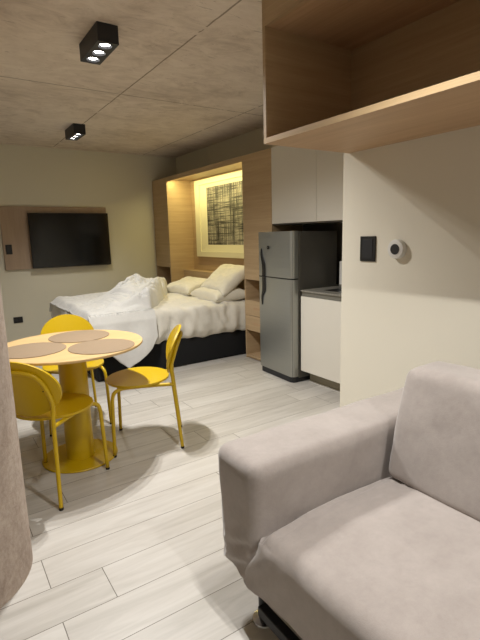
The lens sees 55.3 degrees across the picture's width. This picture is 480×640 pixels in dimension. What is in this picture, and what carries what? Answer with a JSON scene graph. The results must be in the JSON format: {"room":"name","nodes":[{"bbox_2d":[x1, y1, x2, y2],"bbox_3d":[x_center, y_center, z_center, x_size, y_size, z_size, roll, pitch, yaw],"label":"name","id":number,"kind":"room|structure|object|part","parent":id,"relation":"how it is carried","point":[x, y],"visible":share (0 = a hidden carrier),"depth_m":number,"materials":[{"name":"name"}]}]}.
{"room":"studio apartment","nodes":[
{"label":"studio apartment","id":0,"kind":"room"},
{"bbox_2d":[0,286,32,608],"bbox_3d":[-1.292,-0.185,1.679,0.718,2.620,0.718,-8,12,-33],"label":"column","id":1,"kind":"structure","parent":0,"point":[16,555],"depth_m":1.82,"materials":[{"name":"concrete"}]},
{"bbox_2d":[0,144,175,342],"bbox_3d":[-3.385,-0.900,5.848,5.940,2.620,0.100,-8,12,-33],"label":"wall","id":2,"kind":"structure","parent":0,"point":[31,176],"depth_m":6.43,"materials":[{"name":"paint"}]},
{"bbox_2d":[13,317,22,322],"bbox_3d":[-2.999,-0.001,6.191,0.115,0.080,0.012,-8,12,-33],"label":"wall socket","id":3,"kind":"object","parent":2,"relation":"attached to","point":[16,319],"visible":1,"depth_m":6.19,"materials":[{"name":"black plastic"}]},
{"bbox_2d":[0,206,109,269],"bbox_3d":[-2.515,-1.139,6.319,1.385,0.822,0.027,-8,12,-33],"label":"board","id":4,"kind":"object","parent":2,"relation":"attached to","point":[14,226],"visible":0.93,"depth_m":6.05,"materials":[{"name":"brown wood"}]},
{"bbox_2d":[5,245,12,253],"bbox_3d":[-3.022,-0.922,5.988,0.075,0.125,0.012,-8,12,-33],"label":"light switch","id":5,"kind":"object","parent":4,"relation":"attached to","point":[8,247],"visible":1,"depth_m":5.98,"materials":[{"name":"black plastic"}]},
{"bbox_2d":[27,213,110,268],"bbox_3d":[-2.353,-1.115,6.380,1.065,0.730,0.058,-8,12,-33],"label":"television","id":6,"kind":"object","parent":4,"relation":"attached to","point":[56,239],"visible":1,"depth_m":6.33,"materials":[{"name":"black plastic"}]},
{"bbox_2d":[0,0,263,157],"bbox_3d":[-0.904,-1.607,1.893,5.940,0.080,9.150,-8,12,-33],"label":"ceiling","id":7,"kind":"structure","parent":0,"point":[182,77],"depth_m":3.47,"materials":[{"name":"concrete"}]},
{"bbox_2d":[65,123,85,140],"bbox_3d":[-1.821,-2.073,5.053,0.125,0.102,0.370,-8,12,-33],"label":"ceiling spotlight","id":8,"kind":"object","parent":7,"relation":"attached to","point":[75,131],"visible":1,"depth_m":4.94,"materials":[{"name":"black metal"}]},
{"bbox_2d":[79,21,118,64],"bbox_3d":[-0.864,-1.681,2.792,0.125,0.102,0.370,-8,12,-33],"label":"ceiling spotlight","id":9,"kind":"object","parent":7,"relation":"attached to","point":[102,39],"visible":1,"depth_m":2.71,"materials":[{"name":"black metal"}]},
{"bbox_2d":[0,353,339,639],"bbox_3d":[-0.838,1.038,2.380,5.940,0.060,9.150,-8,12,-33],"label":"floor","id":10,"kind":"structure","parent":0,"point":[135,549],"depth_m":2.33,"materials":[{"name":"white wood"}]},
{"bbox_2d":[10,362,109,510],"bbox_3d":[-1.083,0.562,2.594,0.454,0.811,0.529,1,11,12],"label":"dining chair","id":11,"kind":"object","parent":10,"relation":"on","point":[38,396],"visible":0.84,"depth_m":2.38,"materials":[{"name":"yellow paint"}]},
{"bbox_3d":[-1.130,0.357,2.357,0.410,0.320,0.114,1,11,12],"label":"backrest","id":12,"kind":"part","parent":11,"relation":"part of","materials":[{"name":"yellow paint"}]},
{"bbox_3d":[-1.242,0.721,2.685,0.051,0.448,0.416,-1,10,3],"label":"leg","id":13,"kind":"part","parent":11,"relation":"part of","materials":[{"name":"yellow paint"}]},
{"bbox_3d":[-1.074,0.495,2.635,0.443,0.023,0.421,1,11,12],"label":"seat","id":14,"kind":"part","parent":11,"relation":"part of","materials":[{"name":"yellow paint"}]},
{"bbox_3d":[-0.956,0.778,2.399,0.024,0.426,0.068,-5,11,-19],"label":"leg","id":15,"kind":"part","parent":11,"relation":"part of","materials":[{"name":"yellow paint"}]},
{"bbox_3d":[-0.905,0.726,2.616,0.051,0.448,0.416,2,11,20],"label":"leg","id":16,"kind":"part","parent":11,"relation":"part of","materials":[{"name":"yellow paint"}]},
{"bbox_2d":[7,330,142,473],"bbox_3d":[-1.058,0.523,2.949,0.890,0.757,0.890,-8,12,-33],"label":"dining table","id":17,"kind":"object","parent":10,"relation":"on","point":[80,452],"visible":0.74,"depth_m":2.90,"materials":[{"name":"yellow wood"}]},
{"bbox_2d":[8,342,66,358],"bbox_3d":[-1.246,0.179,2.736,0.392,0.004,0.392,-8,12,-33],"label":"placemat","id":18,"kind":"object","parent":17,"relation":"on","point":[30,350],"visible":0.84,"depth_m":2.73,"materials":[{"name":"beige fabric"}]},
{"bbox_2d":[48,330,108,342],"bbox_3d":[-1.087,0.109,3.098,0.392,0.004,0.392,-8,12,-33],"label":"placemat","id":19,"kind":"object","parent":17,"relation":"on","point":[81,335],"visible":0.98,"depth_m":3.08,"materials":[{"name":"beige fabric"}]},
{"bbox_3d":[-1.049,0.889,3.017,0.470,0.011,0.470,-8,12,-33],"label":"plate","id":20,"kind":"part","parent":17,"relation":"part of","materials":[{"name":"yellow paint"}]},
{"bbox_2d":[68,339,134,354],"bbox_3d":[-0.843,0.159,2.791,0.392,0.004,0.392,-8,12,-33],"label":"placemat","id":21,"kind":"object","parent":17,"relation":"on","point":[101,346],"visible":1,"depth_m":2.77,"materials":[{"name":"beige fabric"}]},
{"bbox_2d":[40,314,111,436],"bbox_3d":[-1.290,0.392,3.548,0.454,0.811,0.529,-7,12,-26],"label":"dining chair","id":22,"kind":"object","parent":10,"relation":"on","point":[66,322],"visible":0.38,"depth_m":3.64,"materials":[{"name":"yellow paint"}]},
{"bbox_3d":[-1.439,0.581,3.475,0.083,0.448,0.410,-7,12,-26],"label":"leg","id":23,"kind":"part","parent":22,"relation":"part of","materials":[{"name":"yellow paint"}]},
{"bbox_3d":[-1.387,0.120,3.680,0.410,0.320,0.114,-7,12,-26],"label":"backrest","id":24,"kind":"part","parent":22,"relation":"part of","materials":[{"name":"yellow paint"}]},
{"bbox_3d":[-1.267,0.343,3.491,0.443,0.023,0.421,-7,12,-26],"label":"seat","id":25,"kind":"part","parent":22,"relation":"part of","materials":[{"name":"yellow paint"}]},
{"bbox_3d":[-1.228,0.522,3.832,0.024,0.426,0.068,-1,10,5],"label":"leg","id":26,"kind":"part","parent":22,"relation":"part of","materials":[{"name":"yellow paint"}]},
{"bbox_3d":[-1.121,0.544,3.631,0.051,0.448,0.416,-9,13,-35],"label":"leg","id":27,"kind":"part","parent":22,"relation":"part of","materials":[{"name":"yellow paint"}]},
{"bbox_2d":[106,324,183,457],"bbox_3d":[-0.645,0.447,3.159,0.529,0.811,0.454,-3,11,-9],"label":"dining chair","id":28,"kind":"object","parent":10,"relation":"on","point":[136,377],"visible":1,"depth_m":3.05,"materials":[{"name":"yellow paint"}]},
{"bbox_3d":[-0.700,0.393,3.140,0.421,0.023,0.443,-3,11,-9],"label":"seat","id":29,"kind":"part","parent":28,"relation":"part of","materials":[{"name":"yellow paint"}]},
{"bbox_3d":[-0.696,0.585,3.352,0.416,0.448,0.051,-2,10,-1],"label":"leg","id":30,"kind":"part","parent":28,"relation":"part of","materials":[{"name":"yellow paint"}]},
{"bbox_3d":[-0.639,0.645,3.018,0.416,0.448,0.051,-5,11,-18],"label":"leg","id":31,"kind":"part","parent":28,"relation":"part of","materials":[{"name":"yellow paint"}]},
{"bbox_3d":[-0.454,0.195,3.146,0.114,0.320,0.410,-3,11,-9],"label":"backrest","id":32,"kind":"part","parent":28,"relation":"part of","materials":[{"name":"yellow paint"}]},
{"bbox_3d":[-0.470,0.585,3.385,0.068,0.426,0.024,-10,14,-40],"label":"leg","id":33,"kind":"part","parent":28,"relation":"part of","materials":[{"name":"yellow paint"}]},
{"bbox_3d":[-0.415,0.643,3.061,0.068,0.426,0.024,3,11,22],"label":"leg","id":34,"kind":"part","parent":28,"relation":"part of","materials":[{"name":"yellow paint"}]},
{"bbox_2d":[51,292,245,381],"bbox_3d":[-1.097,0.069,5.626,1.993,0.672,1.760,-8,12,-33],"label":"bed","id":35,"kind":"object","parent":10,"relation":"on","point":[211,330],"visible":0.38,"depth_m":5.10,"materials":[{"name":"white fabric"}]},
{"bbox_2d":[49,273,167,367],"bbox_3d":[-1.203,-0.113,5.467,1.680,0.853,1.883,-8,12,-33],"label":"duvet","id":36,"kind":"object","parent":35,"relation":"on","point":[128,306],"visible":0.91,"depth_m":4.65,"materials":[{"name":"white fabric"}]},
{"bbox_3d":[-1.102,-0.065,5.600,1.983,0.398,1.758,-8,12,-33],"label":"mattress","id":37,"kind":"part","parent":35,"relation":"part of","materials":[{"name":"white fabric"}]},
{"bbox_2d":[166,276,205,295],"bbox_3d":[-0.690,-0.461,6.186,0.446,0.221,0.660,-10,13,-38],"label":"pillow","id":38,"kind":"object","parent":35,"relation":"on","point":[186,285],"visible":0.77,"depth_m":6.04,"materials":[{"name":"beige fabric"}]},
{"bbox_2d":[190,287,244,302],"bbox_3d":[-0.256,-0.322,5.589,0.459,0.191,0.740,-8,12,-30],"label":"pillow","id":39,"kind":"object","parent":35,"relation":"on","point":[203,293],"visible":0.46,"depth_m":5.36,"materials":[{"name":"beige fabric"}]},
{"bbox_2d":[200,264,244,295],"bbox_3d":[-0.187,-0.498,5.582,0.397,0.346,0.720,-7,12,-27],"label":"pillow","id":40,"kind":"object","parent":39,"relation":"on","point":[226,277],"visible":0.91,"depth_m":5.37,"materials":[{"name":"beige fabric"}]},
{"bbox_2d":[152,177,193,284],"bbox_3d":[-1.000,-0.996,7.070,0.423,2.248,0.516,-8,12,-33],"label":"tower","id":41,"kind":"object","parent":10,"relation":"on","point":[172,205],"visible":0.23,"depth_m":6.80,"materials":[{"name":"brown wood"}]},
{"bbox_3d":[-1.176,-1.446,6.875,0.018,1.283,0.514,-8,12,-33],"label":"tall door","id":42,"kind":"part","parent":41,"relation":"part of","materials":[{"name":"brown wood"}]},
{"bbox_3d":[-1.120,-0.399,7.391,0.418,0.965,0.018,-8,12,-33],"label":"panel","id":43,"kind":"part","parent":41,"relation":"part of","materials":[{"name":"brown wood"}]},
{"bbox_3d":[-0.844,-0.331,6.983,0.418,0.965,0.018,-8,12,-33],"label":"panel","id":44,"kind":"part","parent":41,"relation":"part of","materials":[{"name":"brown wood"}]},
{"bbox_2d":[184,269,244,299],"bbox_3d":[-0.226,-0.187,6.236,0.179,0.919,1.928,-8,12,-33],"label":"headboard","id":45,"kind":"object","parent":10,"relation":"on","point":[193,273],"visible":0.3,"depth_m":6.49,"materials":[{"name":"brown wood"}]},
{"bbox_2d":[242,148,301,360],"bbox_3d":[0.361,-0.660,5.060,0.423,2.248,0.520,-8,12,-33],"label":"tall cabinet","id":46,"kind":"object","parent":10,"relation":"on","point":[256,167],"visible":0.39,"depth_m":4.94,"materials":[{"name":"brown wood"}]},
{"bbox_3d":[0.240,-0.039,5.388,0.418,0.915,0.018,-8,12,-33],"label":"panel","id":47,"kind":"part","parent":46,"relation":"part of","materials":[{"name":"brown wood"}]},
{"bbox_3d":[0.359,-0.140,5.146,0.384,0.170,0.480,-8,12,-33],"label":"drawer","id":48,"kind":"part","parent":46,"relation":"part of","materials":[{"name":"brown wood"}]},
{"bbox_3d":[0.363,0.033,5.177,0.384,0.170,0.480,-8,12,-33],"label":"drawer","id":49,"kind":"part","parent":46,"relation":"part of","materials":[{"name":"brown wood"}]},
{"bbox_2d":[247,351,260,359],"bbox_3d":[0.385,0.416,5.256,0.396,0.020,0.484,-8,12,-33],"label":"shelf","id":50,"kind":"object","parent":46,"relation":"attached to","point":[256,355],"depth_m":5.32,"materials":[{"name":"brown wood"}]},
{"bbox_3d":[0.186,-1.086,4.870,0.018,1.333,0.518,-8,12,-33],"label":"tall door","id":51,"kind":"part","parent":46,"relation":"part of","materials":[{"name":"brown wood"}]},
{"bbox_2d":[259,231,336,381],"bbox_3d":[0.563,-0.167,4.605,0.554,1.426,0.572,-8,12,-30],"label":"refrigerator","id":52,"kind":"object","parent":10,"relation":"on","point":[290,262],"visible":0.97,"depth_m":4.35,"materials":[{"name":"grey metal"}]},
{"bbox_3d":[0.371,0.049,4.526,0.073,0.928,0.572,-8,12,-30],"label":"fridge door","id":53,"kind":"part","parent":52,"relation":"part of","materials":[{"name":"metal"}]},
{"bbox_3d":[0.354,-0.631,4.401,0.073,0.430,0.572,-8,12,-30],"label":"freezer door","id":54,"kind":"part","parent":52,"relation":"part of","materials":[{"name":"metal"}]},
{"bbox_2d":[301,292,340,392],"bbox_3d":[1.123,0.217,3.974,0.548,0.880,1.163,-8,12,-33],"label":"base cabinet","id":55,"kind":"object","parent":10,"relation":"on","point":[320,313],"visible":0.27,"depth_m":4.08,"materials":[{"name":"white laminate"}]},
{"bbox_2d":[301,286,341,296],"bbox_3d":[1.105,-0.223,3.888,0.543,0.016,1.162,-8,12,-33],"label":"countertop","id":56,"kind":"structure","parent":55,"relation":"on","point":[314,290],"depth_m":4.11,"materials":[{"name":"stone"}]},
{"bbox_2d":[325,288,341,292],"bbox_3d":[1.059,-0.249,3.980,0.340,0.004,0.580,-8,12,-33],"label":"sink","id":57,"kind":"object","parent":56,"relation":"in","point":[337,289],"visible":0.23,"depth_m":4.08,"materials":[{"name":"metal"}]},
{"bbox_2d":[339,261,341,286],"bbox_3d":[1.009,-0.427,4.264,0.114,0.244,0.134,-8,12,-33],"label":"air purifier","id":58,"kind":"object","parent":56,"relation":"on","point":[340,265],"visible":0.22,"depth_m":4.27,"materials":[{"name":"white plastic"}]},
{"bbox_3d":[0.991,0.666,3.949,0.008,0.012,1.146,-8,12,-33],"label":"plinth trim","id":59,"kind":"part","parent":55,"relation":"part of","materials":[{"name":"brown plastic"}]},
{"bbox_2d":[218,361,479,639],"bbox_3d":[1.038,0.755,1.069,1.166,0.877,2.402,-8,12,-33],"label":"sofa","id":60,"kind":"object","parent":10,"relation":"on","point":[358,520],"visible":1,"depth_m":1.57,"materials":[{"name":"beige fabric"}]},
{"bbox_3d":[0.087,1.003,1.678,0.040,0.193,0.040,-8,12,-33],"label":"leg","id":61,"kind":"part","parent":60,"relation":"part of","materials":[{"name":"black metal"}]},
{"bbox_3d":[0.596,1.165,0.881,0.035,0.040,1.865,-8,12,-33],"label":"frame rail","id":62,"kind":"part","parent":60,"relation":"part of","materials":[{"name":"black metal"}]},
{"bbox_3d":[0.441,0.626,1.941,1.135,0.454,0.268,-8,12,-33],"label":"armrest","id":63,"kind":"part","parent":60,"relation":"part of","materials":[{"name":"beige fabric"}]},
{"bbox_2d":[243,476,479,639],"bbox_3d":[0.968,0.878,1.084,1.036,0.257,1.971,-8,12,-33],"label":"seat cushion","id":64,"kind":"object","parent":60,"relation":"on","point":[359,557],"depth_m":1.40,"materials":[{"name":"beige fabric"}]},
{"bbox_2d":[389,361,479,521],"bbox_3d":[1.228,0.525,1.133,0.323,0.458,1.868,-8,12,-33],"label":"backrest cushion","id":65,"kind":"object","parent":60,"relation":"on","point":[435,456],"depth_m":1.67,"materials":[{"name":"beige fabric"}]},
{"bbox_2d":[176,127,338,285],"bbox_3d":[0.384,-0.922,5.453,0.100,2.620,4.730,-8,12,-33],"label":"wall","id":66,"kind":"structure","parent":0,"point":[250,142],"depth_m":5.96,"materials":[{"name":"paint"}]},
{"bbox_2d":[166,156,241,181],"bbox_3d":[-0.345,-1.906,5.869,0.418,0.060,1.930,-8,12,-33],"label":"canopy","id":67,"kind":"object","parent":66,"relation":"attached to","point":[234,164],"visible":0.78,"depth_m":5.79,"materials":[{"name":"brown wood"}]},
{"bbox_2d":[191,169,243,270],"bbox_3d":[-0.155,-0.831,6.177,0.028,2.204,1.930,-8,12,-33],"label":"panel","id":68,"kind":"object","parent":66,"relation":"attached to","point":[200,263],"visible":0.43,"depth_m":6.70,"materials":[{"name":"brown wood"}]},
{"bbox_2d":[194,170,243,258],"bbox_3d":[-0.165,-1.357,6.014,0.035,1.070,1.700,-8,12,-33],"label":"framed artwork","id":69,"kind":"object","parent":68,"relation":"attached to","point":[218,199],"visible":0.6,"depth_m":6.17},
{"bbox_2d":[206,181,243,244],"bbox_3d":[-0.143,-1.382,5.994,0.010,0.785,1.130,-8,12,-33],"label":"picture","id":70,"kind":"object","parent":69,"relation":"attached to","point":[224,200],"depth_m":6.06},
{"bbox_2d":[271,146,343,224],"bbox_3d":[0.977,-1.242,3.992,0.418,0.752,1.754,-8,12,-33],"label":"upper cabinet","id":71,"kind":"object","parent":66,"relation":"attached to","point":[307,184],"visible":0.34,"depth_m":4.19,"materials":[{"name":"white laminate"}]},
{"bbox_3d":[0.504,-1.299,4.336,0.019,0.740,0.647,-8,12,-33],"label":"door","id":72,"kind":"part","parent":71,"relation":"part of","materials":[{"name":"white laminate"}]},
{"bbox_3d":[0.866,-1.210,3.803,0.019,0.740,0.647,-8,12,-33],"label":"door","id":73,"kind":"part","parent":71,"relation":"part of","materials":[{"name":"white laminate"}]},
{"bbox_2d":[302,223,342,283],"bbox_3d":[1.165,-0.601,4.224,0.011,0.595,1.751,-8,12,-33],"label":"backsplash","id":74,"kind":"structure","parent":66,"relation":"attached to","point":[338,227],"depth_m":4.53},
{"bbox_2d":[340,125,479,406],"bbox_3d":[2.354,-0.234,1.446,1.340,2.620,4.220,-8,12,-33],"label":"wall partition","id":75,"kind":"structure","parent":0,"point":[421,307],"depth_m":2.42,"materials":[{"name":"paint"}]},
{"bbox_2d":[360,236,375,261],"bbox_3d":[0.737,-0.410,2.640,0.010,0.143,0.112,-8,12,-33],"label":"light switch","id":76,"kind":"object","parent":75,"relation":"attached to","point":[367,243],"visible":1,"depth_m":2.63,"materials":[{"name":"black plastic"}]},
{"bbox_2d":[262,0,479,152],"bbox_3d":[1.251,-1.093,1.137,0.619,0.760,3.175,-8,12,-33],"label":"wall shelf","id":77,"kind":"object","parent":75,"relation":"attached to","point":[343,76],"visible":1,"depth_m":2.23,"materials":[{"name":"brown wood"}]},
{"bbox_3d":[0.377,-1.279,2.436,0.618,0.646,0.022,-8,12,-33],"label":"panel","id":78,"kind":"part","parent":77,"relation":"part of","materials":[{"name":"brown wood"}]},
{"bbox_3d":[1.255,-1.264,1.112,0.599,0.020,3.131,-8,12,-33],"label":"panel","id":79,"kind":"part","parent":77,"relation":"part of","materials":[{"name":"brown wood"}]},
{"bbox_3d":[1.262,-0.733,1.205,0.615,0.026,3.175,-8,12,-33],"label":"panel","id":80,"kind":"part","parent":77,"relation":"part of","materials":[{"name":"brown wood"}]},
{"bbox_3d":[1.504,-1.035,1.318,0.017,0.516,3.131,-8,12,-33],"label":"panel","id":81,"kind":"part","parent":77,"relation":"part of","materials":[{"name":"brown wood"}]},
{"bbox_2d":[388,239,406,258],"bbox_3d":[0.842,-0.381,2.464,0.032,0.104,0.104,-8,12,-33],"label":"thermostat","id":82,"kind":"object","parent":75,"relation":"attached to","point":[397,248],"visible":1,"depth_m":2.45,"materials":[{"name":"white plastic"}]}
]}

